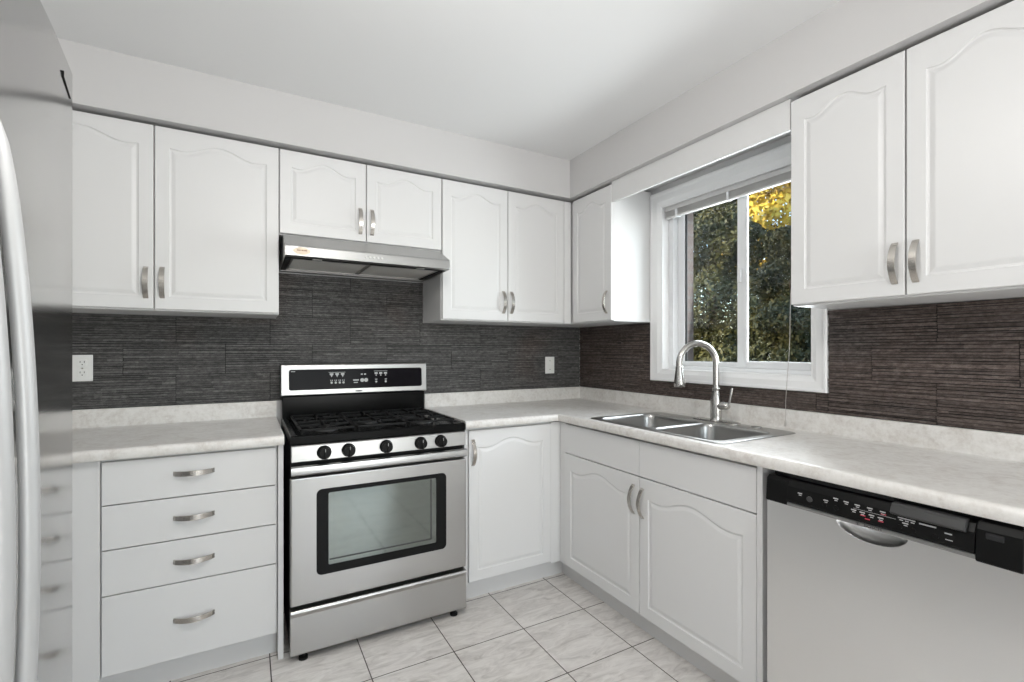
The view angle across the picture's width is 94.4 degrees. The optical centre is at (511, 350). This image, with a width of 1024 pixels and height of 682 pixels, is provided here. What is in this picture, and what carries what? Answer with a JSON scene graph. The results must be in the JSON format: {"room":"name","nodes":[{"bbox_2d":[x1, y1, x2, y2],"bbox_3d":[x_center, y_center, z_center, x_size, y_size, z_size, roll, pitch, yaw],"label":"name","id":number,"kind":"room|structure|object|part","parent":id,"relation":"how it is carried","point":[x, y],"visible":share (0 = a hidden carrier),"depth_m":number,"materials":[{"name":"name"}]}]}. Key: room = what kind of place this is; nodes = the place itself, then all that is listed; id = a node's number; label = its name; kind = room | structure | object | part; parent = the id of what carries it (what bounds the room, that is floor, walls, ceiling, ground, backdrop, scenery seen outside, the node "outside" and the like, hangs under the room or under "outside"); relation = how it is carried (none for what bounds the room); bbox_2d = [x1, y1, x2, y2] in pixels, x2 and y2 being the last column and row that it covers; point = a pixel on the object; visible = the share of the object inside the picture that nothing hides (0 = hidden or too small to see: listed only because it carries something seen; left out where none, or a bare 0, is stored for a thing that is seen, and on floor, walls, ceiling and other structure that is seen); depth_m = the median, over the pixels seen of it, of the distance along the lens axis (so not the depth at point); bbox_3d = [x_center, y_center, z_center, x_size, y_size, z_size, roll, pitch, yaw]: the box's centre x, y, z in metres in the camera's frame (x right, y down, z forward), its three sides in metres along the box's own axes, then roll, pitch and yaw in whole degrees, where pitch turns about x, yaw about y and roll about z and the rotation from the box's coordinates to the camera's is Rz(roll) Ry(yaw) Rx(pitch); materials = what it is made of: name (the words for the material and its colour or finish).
{"room":"kitchen","nodes":[
{"label":"kitchen","id":0,"kind":"room"},
{"bbox_2d":[72,272,579,426],"bbox_3d":[-0.978,0.036,2.700,3.550,2.448,0.150,0,0,-29],"label":"wall","id":1,"kind":"structure","parent":0,"point":[278,402],"depth_m":2.49,"materials":[{"name":"grey paint"}]},
{"bbox_2d":[72,110,278,317],"bbox_3d":[-1.554,-0.553,2.096,0.930,0.772,0.344,0,0,-29],"label":"upper cabinet","id":2,"kind":"object","parent":1,"relation":"attached to","point":[166,221],"visible":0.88,"depth_m":2.00,"materials":[{"name":"white wood"}]},
{"bbox_3d":[-1.694,-0.554,1.867,0.459,0.764,0.020,0,0,-29],"label":"door","id":3,"kind":"part","parent":2,"relation":"part of","materials":[{"name":"white wood"}]},
{"bbox_3d":[-1.504,-0.280,1.945,0.020,0.131,0.030,0,0,-29],"label":"handle","id":4,"kind":"part","parent":2,"relation":"part of","materials":[{"name":"silver metal"}]},
{"bbox_3d":[-1.456,-0.283,1.971,0.020,0.131,0.030,0,0,-29],"label":"handle","id":5,"kind":"part","parent":2,"relation":"part of","materials":[{"name":"silver metal"}]},
{"bbox_3d":[-1.288,-0.554,2.093,0.463,0.764,0.020,0,0,-29],"label":"door","id":6,"kind":"part","parent":2,"relation":"part of","materials":[{"name":"white wood"}]},
{"bbox_2d":[72,273,579,409],"bbox_3d":[-0.934,-0.072,2.629,3.256,0.666,0.015,0,0,-29],"label":"backsplash","id":7,"kind":"structure","parent":1,"relation":"attached to","point":[139,360],"depth_m":2.53,"materials":[{"name":"tile"}]},
{"bbox_2d":[72,355,92,381],"bbox_3d":[-1.890,0.078,2.087,0.071,0.117,0.007,0,0,-29],"label":"wall outlet","id":8,"kind":"object","parent":7,"relation":"attached to","point":[82,365],"visible":0.96,"depth_m":2.08,"materials":[{"name":"white plastic"}]},
{"bbox_2d":[77,370,86,376],"bbox_3d":[-1.889,0.102,2.085,0.033,0.033,0.002,0,0,-29],"label":"socket","id":9,"kind":"object","parent":8,"relation":"attached to","point":[80,373],"depth_m":2.08,"materials":[{"name":"white plastic"}]},
{"bbox_2d":[77,359,86,366],"bbox_3d":[-1.889,0.056,2.085,0.033,0.033,0.002,0,0,-29],"label":"socket","id":10,"kind":"object","parent":8,"relation":"attached to","point":[80,362],"depth_m":2.08,"materials":[{"name":"white plastic"}]},
{"bbox_2d":[545,357,553,373],"bbox_3d":[0.263,0.102,3.282,0.074,0.115,0.012,0,0,-29],"label":"wall outlet","id":11,"kind":"object","parent":7,"relation":"attached to","point":[549,361],"visible":1,"depth_m":3.28,"materials":[{"name":"white plastic"}]},
{"bbox_2d":[279,149,440,251],"bbox_3d":[-0.799,-0.740,2.516,0.797,0.398,0.344,0,0,-29],"label":"upper cabinet","id":12,"kind":"object","parent":1,"relation":"attached to","point":[320,197],"visible":0.98,"depth_m":2.37,"materials":[{"name":"white wood"}]},
{"bbox_3d":[-0.911,-0.741,2.302,0.390,0.390,0.020,0,0,-29],"label":"door","id":13,"kind":"part","parent":12,"relation":"part of","materials":[{"name":"white wood"}]},
{"bbox_3d":[-0.753,-0.646,2.362,0.020,0.131,0.030,0,0,-29],"label":"handle","id":14,"kind":"part","parent":12,"relation":"part of","materials":[{"name":"silver metal"}]},
{"bbox_2d":[279,235,449,282],"bbox_3d":[-0.764,-0.471,2.448,0.763,0.134,0.470,0,0,-29],"label":"range hood","id":15,"kind":"object","parent":12,"relation":"attached to","point":[304,255],"visible":1,"depth_m":2.33,"materials":[{"name":"silver metal"}]},
{"bbox_3d":[-1.093,-0.420,2.289,0.022,0.016,0.332,0,0,-29],"label":"rail","id":16,"kind":"part","parent":15,"relation":"part of","materials":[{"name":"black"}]},
{"bbox_3d":[-0.930,-0.417,2.382,0.346,0.002,0.324,0,0,-29],"label":"filter frame","id":17,"kind":"part","parent":15,"relation":"part of","materials":[{"name":"silver metal"}]},
{"bbox_3d":[-0.621,-0.417,2.554,0.349,0.002,0.324,0,0,-29],"label":"filter frame","id":18,"kind":"part","parent":15,"relation":"part of","materials":[{"name":"silver metal"}]},
{"bbox_3d":[-0.456,-0.420,2.643,0.022,0.016,0.332,0,0,-29],"label":"rail","id":19,"kind":"part","parent":15,"relation":"part of","materials":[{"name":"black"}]},
{"bbox_3d":[-0.702,-0.646,2.390,0.020,0.131,0.030,0,0,-29],"label":"handle","id":20,"kind":"part","parent":12,"relation":"part of","materials":[{"name":"silver metal"}]},
{"bbox_3d":[-0.563,-0.741,2.496,0.398,0.390,0.020,0,0,-29],"label":"door","id":21,"kind":"part","parent":12,"relation":"part of","materials":[{"name":"white wood"}]},
{"bbox_2d":[423,179,570,325],"bbox_3d":[-0.065,-0.553,2.924,0.882,0.772,0.344,0,0,-29],"label":"upper cabinet","id":22,"kind":"object","parent":1,"relation":"attached to","point":[508,253],"visible":0.98,"depth_m":2.77,"materials":[{"name":"white wood"}]},
{"bbox_3d":[-0.206,-0.554,2.694,0.404,0.764,0.020,0,0,-29],"label":"door","id":23,"kind":"part","parent":22,"relation":"part of","materials":[{"name":"white wood"}]},
{"bbox_3d":[-0.043,-0.280,2.757,0.020,0.131,0.030,0,0,-29],"label":"handle","id":24,"kind":"part","parent":22,"relation":"part of","materials":[{"name":"silver metal"}]},
{"bbox_3d":[0.003,-0.280,2.783,0.020,0.131,0.030,0,0,-29],"label":"handle","id":25,"kind":"part","parent":22,"relation":"part of","materials":[{"name":"silver metal"}]},
{"bbox_3d":[0.147,-0.554,2.891,0.398,0.764,0.020,0,0,-29],"label":"door","id":26,"kind":"part","parent":22,"relation":"part of","materials":[{"name":"white wood"}]},
{"bbox_2d":[58,0,1013,203],"bbox_3d":[-0.204,-1.071,1.328,3.270,0.235,3.000,0,0,-29],"label":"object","id":27,"kind":"structure","parent":1,"relation":"attached to","point":[848,37],"depth_m":2.06,"materials":[{"name":"grey paint"}]},
{"bbox_2d":[40,0,840,159],"bbox_3d":[0.273,-1.263,0.450,3.550,0.150,5.300,0,0,-29],"label":"ceiling","id":28,"kind":"structure","parent":0,"point":[556,78],"depth_m":1.85,"materials":[{"name":"white paint"}]},
{"bbox_2d":[168,573,715,681],"bbox_3d":[0.273,1.320,0.450,3.550,0.120,5.300,0,0,-29],"label":"floor","id":29,"kind":"structure","parent":0,"point":[552,628],"depth_m":1.98,"materials":[{"name":"tile"}]},
{"bbox_2d":[0,0,71,681],"bbox_3d":[-1.011,0.333,0.439,0.854,1.854,0.906,0,0,-29],"label":"refrigerator","id":30,"kind":"object","parent":29,"relation":"on","point":[36,74],"visible":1,"depth_m":0.74,"materials":[{"name":"silver metal"}]},
{"bbox_3d":[-0.621,0.245,0.554,0.058,1.090,0.033,0,0,-29],"label":"handle","id":31,"kind":"part","parent":30,"relation":"part of","materials":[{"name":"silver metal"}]},
{"bbox_3d":[-0.656,0.245,0.620,0.058,1.090,0.033,0,0,-29],"label":"handle","id":32,"kind":"part","parent":30,"relation":"part of","materials":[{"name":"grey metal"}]},
{"bbox_2d":[72,445,282,681],"bbox_3d":[-1.637,0.823,1.881,1.284,0.874,0.639,0,0,-29],"label":"base cabinet","id":33,"kind":"object","parent":29,"relation":"on","point":[177,559],"visible":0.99,"depth_m":1.77,"materials":[{"name":"white wood"}]},
{"bbox_3d":[-1.756,0.773,1.499,0.704,0.774,0.015,0,0,-29],"label":"filler panel","id":34,"kind":"part","parent":33,"relation":"part of","materials":[{"name":"white wood"}]},
{"bbox_2d":[72,401,283,462],"bbox_3d":[-1.640,0.323,1.881,1.294,0.122,0.635,0,0,-29],"label":"countertop","id":35,"kind":"structure","parent":33,"relation":"on","point":[129,432],"depth_m":2.07,"materials":[{"name":"laminate"}]},
{"bbox_3d":[-1.203,1.008,1.802,0.547,0.280,0.020,0,0,-29],"label":"drawer","id":36,"kind":"part","parent":33,"relation":"part of","materials":[{"name":"white wood"}]},
{"bbox_3d":[-1.203,0.786,1.802,0.547,0.156,0.020,0,0,-29],"label":"drawer","id":37,"kind":"part","parent":33,"relation":"part of","materials":[{"name":"white wood"}]},
{"bbox_3d":[-1.203,0.626,1.802,0.547,0.154,0.020,0,0,-29],"label":"drawer","id":38,"kind":"part","parent":33,"relation":"part of","materials":[{"name":"white wood"}]},
{"bbox_3d":[-1.203,0.470,1.802,0.547,0.151,0.020,0,0,-29],"label":"drawer","id":39,"kind":"part","parent":33,"relation":"part of","materials":[{"name":"white wood"}]},
{"bbox_3d":[-1.193,1.004,1.780,0.131,0.020,0.030,0,0,-29],"label":"handle","id":40,"kind":"part","parent":33,"relation":"part of","materials":[{"name":"silver metal"}]},
{"bbox_3d":[-1.193,0.787,1.780,0.131,0.020,0.030,0,0,-29],"label":"handle","id":41,"kind":"part","parent":33,"relation":"part of","materials":[{"name":"silver metal"}]},
{"bbox_3d":[-1.193,0.624,1.780,0.131,0.020,0.030,0,0,-29],"label":"handle","id":42,"kind":"part","parent":33,"relation":"part of","materials":[{"name":"silver metal"}]},
{"bbox_3d":[-1.193,0.459,1.780,0.131,0.020,0.030,0,0,-29],"label":"handle","id":43,"kind":"part","parent":33,"relation":"part of","materials":[{"name":"silver metal"}]},
{"bbox_3d":[-1.091,0.823,2.201,0.020,0.874,0.609,0,0,-29],"label":"panel","id":44,"kind":"part","parent":33,"relation":"part of","materials":[{"name":"white wood"}]},
{"bbox_2d":[280,362,466,660],"bbox_3d":[-0.699,0.664,2.348,0.770,1.191,0.688,0,0,-29],"label":"gas range","id":45,"kind":"object","parent":29,"relation":"on","point":[374,479],"visible":1,"depth_m":2.10,"materials":[{"name":"silver metal"}]},
{"bbox_3d":[-0.767,0.421,1.944,0.057,0.056,0.031,0,0,-29],"label":"knob","id":46,"kind":"part","parent":45,"relation":"part of","materials":[{"name":"black plastic"}]},
{"bbox_2d":[291,371,386,383],"bbox_3d":[-0.918,0.144,2.554,0.494,0.071,0.004,0,0,-29],"label":"print","id":47,"kind":"object","parent":45,"relation":"attached to","point":[297,377],"depth_m":2.55,"materials":[{"name":"grey"}]},
{"bbox_3d":[-0.683,0.421,1.991,0.057,0.056,0.031,0,0,-29],"label":"knob","id":48,"kind":"part","parent":45,"relation":"part of","materials":[{"name":"black plastic"}]},
{"bbox_3d":[-0.836,0.153,2.602,0.704,0.107,0.010,0,0,-29],"label":"display panel","id":49,"kind":"part","parent":45,"relation":"part of","materials":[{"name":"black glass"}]},
{"bbox_2d":[281,410,465,444],"bbox_3d":[-0.700,0.363,2.345,0.764,0.035,0.596,0,0,-29],"label":"cooktop","id":50,"kind":"object","parent":45,"relation":"in","point":[396,424],"depth_m":2.19,"materials":[{"name":"black metal"}]},
{"bbox_3d":[-0.559,0.773,2.093,0.764,0.516,0.034,0,0,-29],"label":"oven door","id":51,"kind":"part","parent":45,"relation":"part of","materials":[{"name":"silver metal"}]},
{"bbox_3d":[-0.558,1.138,2.091,0.764,0.182,0.040,0,0,-29],"label":"storage drawer","id":52,"kind":"part","parent":45,"relation":"part of","materials":[{"name":"silver metal"}]},
{"bbox_3d":[-0.560,0.417,2.096,0.758,0.072,0.032,0,0,-29],"label":"control panel","id":53,"kind":"part","parent":45,"relation":"part of","materials":[{"name":"silver metal"}]},
{"bbox_3d":[-0.544,0.483,2.062,0.756,0.039,0.023,0,0,-29],"label":"handle","id":54,"kind":"part","parent":45,"relation":"part of","materials":[{"name":"silver metal"}]},
{"bbox_3d":[-0.562,0.730,2.070,0.442,0.276,0.001,0,0,-29],"label":"frame","id":55,"kind":"part","parent":45,"relation":"part of","materials":[{"name":"grey"}]},
{"bbox_3d":[-0.545,0.421,2.068,0.057,0.056,0.031,0,0,-29],"label":"knob","id":56,"kind":"part","parent":45,"relation":"part of","materials":[{"name":"black plastic"}]},
{"bbox_3d":[-0.408,0.421,2.144,0.057,0.056,0.031,0,0,-29],"label":"knob","id":57,"kind":"part","parent":45,"relation":"part of","materials":[{"name":"black plastic"}]},
{"bbox_3d":[-0.324,0.421,2.191,0.057,0.056,0.031,0,0,-29],"label":"knob","id":58,"kind":"part","parent":45,"relation":"part of","materials":[{"name":"black plastic"}]},
{"bbox_2d":[463,421,561,598],"bbox_3d":[-0.102,0.823,2.735,0.631,0.874,0.639,0,0,-29],"label":"base cabinet","id":59,"kind":"object","parent":29,"relation":"on","point":[513,471],"visible":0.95,"depth_m":2.47,"materials":[{"name":"white wood"}]},
{"bbox_3d":[-0.232,0.773,2.343,0.018,0.774,0.021,0,0,-29],"label":"panel","id":60,"kind":"part","parent":59,"relation":"part of","materials":[{"name":"white wood"}]},
{"bbox_3d":[-0.186,0.508,2.340,0.020,0.131,0.030,0,0,-29],"label":"handle","id":61,"kind":"part","parent":59,"relation":"part of","materials":[{"name":"silver metal"}]},
{"bbox_2d":[560,422,774,681],"bbox_3d":[0.783,0.823,2.257,0.639,0.874,1.242,0,0,-29],"label":"base cabinet","id":62,"kind":"object","parent":29,"relation":"on","point":[673,540],"visible":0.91,"depth_m":1.91,"materials":[{"name":"white wood"}]},
{"bbox_3d":[0.429,0.854,2.319,0.020,0.600,0.552,0,0,-29],"label":"door","id":63,"kind":"part","parent":62,"relation":"part of","materials":[{"name":"white wood"}]},
{"bbox_3d":[0.526,0.658,2.095,0.030,0.131,0.020,0,0,-29],"label":"handle","id":64,"kind":"part","parent":62,"relation":"part of","materials":[{"name":"silver metal"}]},
{"bbox_3d":[0.552,0.663,2.047,0.030,0.131,0.020,0,0,-29],"label":"handle","id":65,"kind":"part","parent":62,"relation":"part of","materials":[{"name":"silver metal"}]},
{"bbox_3d":[0.698,0.854,1.837,0.020,0.600,0.544,0,0,-29],"label":"door","id":66,"kind":"part","parent":62,"relation":"part of","materials":[{"name":"white wood"}]},
{"bbox_2d":[424,387,1023,526],"bbox_3d":[0.694,0.323,1.867,1.176,0.122,2.929,0,0,-29],"label":"countertop","id":67,"kind":"structure","parent":62,"relation":"on","point":[980,473],"depth_m":1.69,"materials":[{"name":"laminate"}]},
{"bbox_2d":[591,412,795,443],"bbox_3d":[0.791,0.429,2.193,0.494,0.176,0.776,0,0,-29],"label":"sink","id":68,"kind":"object","parent":67,"relation":"in","point":[662,422],"visible":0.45,"depth_m":2.19,"materials":[{"name":"silver metal"}]},
{"bbox_3d":[0.670,0.429,2.328,0.370,0.176,0.352,0,0,-29],"label":"bowl","id":69,"kind":"part","parent":68,"relation":"part of","materials":[{"name":"silver metal"}]},
{"bbox_3d":[0.846,0.429,2.013,0.370,0.176,0.336,0,0,-29],"label":"bowl","id":70,"kind":"part","parent":68,"relation":"part of","materials":[{"name":"silver metal"}]},
{"bbox_2d":[674,340,740,424],"bbox_3d":[0.904,0.147,2.239,0.243,0.388,0.250,0,0,-29],"label":"kitchen faucet","id":71,"kind":"object","parent":67,"relation":"on","point":[716,404],"visible":1,"depth_m":2.26,"materials":[{"name":"silver metal"}]},
{"bbox_3d":[0.886,0.065,2.262,0.224,0.224,0.028,0,0,-12],"label":"spout","id":72,"kind":"part","parent":71,"relation":"part of","materials":[{"name":"silver metal"}]},
{"bbox_2d":[710,386,722,420],"bbox_3d":[0.982,0.254,2.282,0.058,0.165,0.058,0,0,-29],"label":"faucet","id":73,"kind":"object","parent":71,"relation":"on","point":[716,404],"depth_m":2.26,"materials":[{"name":"silver metal"}]},
{"bbox_3d":[0.982,0.338,2.282,0.064,0.005,0.250,0,0,-29],"label":"deck plate","id":74,"kind":"part","parent":71,"relation":"part of","materials":[{"name":"silver metal"}]},
{"bbox_3d":[1.023,0.224,2.225,0.014,0.095,0.030,0,0,-42],"label":"lever","id":75,"kind":"part","parent":71,"relation":"part of","materials":[{"name":"silver metal"}]},
{"bbox_3d":[1.093,0.823,1.730,0.611,0.874,0.020,0,0,-29],"label":"panel","id":76,"kind":"part","parent":62,"relation":"part of","materials":[{"name":"white wood"}]},
{"bbox_2d":[766,470,1023,681],"bbox_3d":[1.225,0.822,1.426,0.618,0.865,0.586,0,0,-29],"label":"dishwasher","id":77,"kind":"object","parent":29,"relation":"on","point":[863,586],"visible":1,"depth_m":1.25,"materials":[{"name":"silver metal"}]},
{"bbox_2d":[798,492,952,541],"bbox_3d":[0.961,0.438,1.288,0.004,0.032,0.366,0,0,-29],"label":"print","id":78,"kind":"object","parent":77,"relation":"on","point":[878,514],"depth_m":1.26,"materials":[{"name":"grey"}]},
{"bbox_3d":[0.980,0.435,1.296,0.047,0.071,0.436,0,0,-29],"label":"control panel","id":79,"kind":"part","parent":77,"relation":"part of","materials":[{"name":"black plastic"}]},
{"bbox_2d":[688,212,692,360],"bbox_3d":[1.798,-0.140,1.469,0.105,3.600,5.900,0,0,-29],"label":"wall","id":80,"kind":"structure","parent":0,"point":[690,215],"depth_m":2.84,"materials":[{"name":"paint"}]},
{"bbox_2d":[580,135,1021,434],"bbox_3d":[1.768,0.036,1.281,0.130,2.448,5.000,0,0,-29],"label":"wall","id":81,"kind":"structure","parent":0,"point":[785,140],"depth_m":2.34,"materials":[{"name":"grey paint"}]},
{"bbox_2d":[551,184,651,326],"bbox_3d":[0.514,-0.553,3.046,0.344,0.772,0.694,0,0,-29],"label":"upper cabinet","id":82,"kind":"object","parent":81,"relation":"attached to","point":[610,241],"visible":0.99,"depth_m":2.78,"materials":[{"name":"white wood"}]},
{"bbox_3d":[0.479,-0.554,2.836,0.020,0.764,0.361,0,0,-29],"label":"door","id":83,"kind":"part","parent":82,"relation":"part of","materials":[{"name":"white wood"}]},
{"bbox_3d":[0.527,-0.275,2.699,0.030,0.131,0.020,0,0,-29],"label":"handle","id":84,"kind":"part","parent":82,"relation":"part of","materials":[{"name":"silver metal"}]},
{"bbox_2d":[612,99,792,202],"bbox_3d":[0.814,-0.893,2.238,0.018,0.118,1.007,0,0,-29],"label":"trim","id":85,"kind":"structure","parent":82,"relation":"attached to","point":[775,121],"depth_m":2.10,"materials":[{"name":"white wood"}]},
{"bbox_2d":[650,142,828,392],"bbox_3d":[1.126,-0.371,2.424,0.160,1.095,0.984,0,0,-29],"label":"window","id":86,"kind":"structure","parent":81,"relation":"in","point":[668,238],"depth_m":2.47,"materials":[{"name":"white paint"}]},
{"bbox_3d":[1.081,-0.356,2.588,0.024,0.892,0.425,0,0,-29],"label":"sash","id":87,"kind":"part","parent":86,"relation":"part of","materials":[{"name":"white plastic"}]},
{"bbox_2d":[665,166,790,425],"bbox_3d":[1.080,-0.245,2.390,0.081,1.160,0.826,0,0,-29],"label":"window blind","id":88,"kind":"object","parent":86,"relation":"attached to","point":[781,176],"visible":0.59,"depth_m":2.36,"materials":[{"name":"grey plastic"}]},
{"bbox_3d":[1.101,-0.765,2.402,0.026,0.010,0.818,0,0,-29],"label":"rail","id":89,"kind":"part","parent":88,"relation":"part of","materials":[{"name":"grey plastic"}]},
{"bbox_3d":[1.238,-0.246,2.073,0.076,1.118,0.020,0,0,15],"label":"pull cord","id":90,"kind":"part","parent":88,"relation":"part of","materials":[{"name":"white fabric"}]},
{"bbox_3d":[1.153,-0.359,2.431,0.075,0.934,0.832,0,0,-29],"label":"frame","id":91,"kind":"part","parent":86,"relation":"part of","materials":[{"name":"white plastic"}]},
{"bbox_3d":[1.244,-0.356,2.241,0.016,0.892,0.388,0,0,-29],"label":"sash","id":92,"kind":"part","parent":86,"relation":"part of","materials":[{"name":"white plastic"}]},
{"bbox_2d":[579,297,1023,434],"bbox_3d":[1.205,0.049,2.140,0.016,0.426,2.949,0,0,-29],"label":"backsplash","id":93,"kind":"structure","parent":81,"relation":"attached to","point":[950,364],"depth_m":1.74,"materials":[{"name":"tile"}]},
{"bbox_2d":[791,0,1023,309],"bbox_3d":[1.349,-0.553,1.544,0.344,0.772,0.722,0,0,-29],"label":"upper cabinet","id":94,"kind":"object","parent":81,"relation":"attached to","point":[907,168],"visible":1,"depth_m":1.45,"materials":[{"name":"white wood"}]},
{"bbox_3d":[1.146,-0.554,1.638,0.020,0.764,0.355,0,0,-29],"label":"door","id":95,"kind":"part","parent":94,"relation":"part of","materials":[{"name":"white wood"}]},
{"bbox_3d":[1.198,-0.274,1.493,0.030,0.131,0.020,0,0,-29],"label":"handle","id":96,"kind":"part","parent":94,"relation":"part of","materials":[{"name":"silver metal"}]},
{"bbox_3d":[1.224,-0.273,1.446,0.030,0.131,0.020,0,0,-29],"label":"handle","id":97,"kind":"part","parent":94,"relation":"part of","materials":[{"name":"silver metal"}]},
{"bbox_3d":[1.321,-0.554,1.323,0.020,0.764,0.359,0,0,-29],"label":"door","id":98,"kind":"part","parent":94,"relation":"part of","materials":[{"name":"white wood"}]},
{"label":"outside","id":99,"kind":"structure","parent":0,"visible":0},
{"bbox_3d":[11.278,1.710,15.154,29.760,0.100,50.000,0,0,-29],"label":"ground","id":100,"kind":"structure","parent":99,"visible":0},
{"bbox_2d":[693,193,771,361],"bbox_3d":[3.326,-1.649,7.816,2.469,6.760,2.580,0,0,34],"label":"evergreen tree","id":101,"kind":"object","parent":100,"relation":"on","point":[714,227],"visible":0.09,"depth_m":7.29,"materials":[{"name":"green plant"}]},
{"bbox_2d":[721,182,790,268],"bbox_3d":[5.904,-1.852,9.908,4.117,7.026,4.223,0,0,30],"label":"autumn tree","id":102,"kind":"object","parent":100,"relation":"on","point":[771,208],"visible":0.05,"depth_m":8.97,"materials":[{"name":"yellow plant"}]},
{"bbox_2d":[719,225,810,361],"bbox_3d":[3.031,0.185,5.213,2.038,3.092,2.106,0,0,6],"label":"evergreen tree","id":103,"kind":"object","parent":100,"relation":"on","point":[771,282],"visible":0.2,"depth_m":5.01,"materials":[{"name":"green plant"}]}
]}

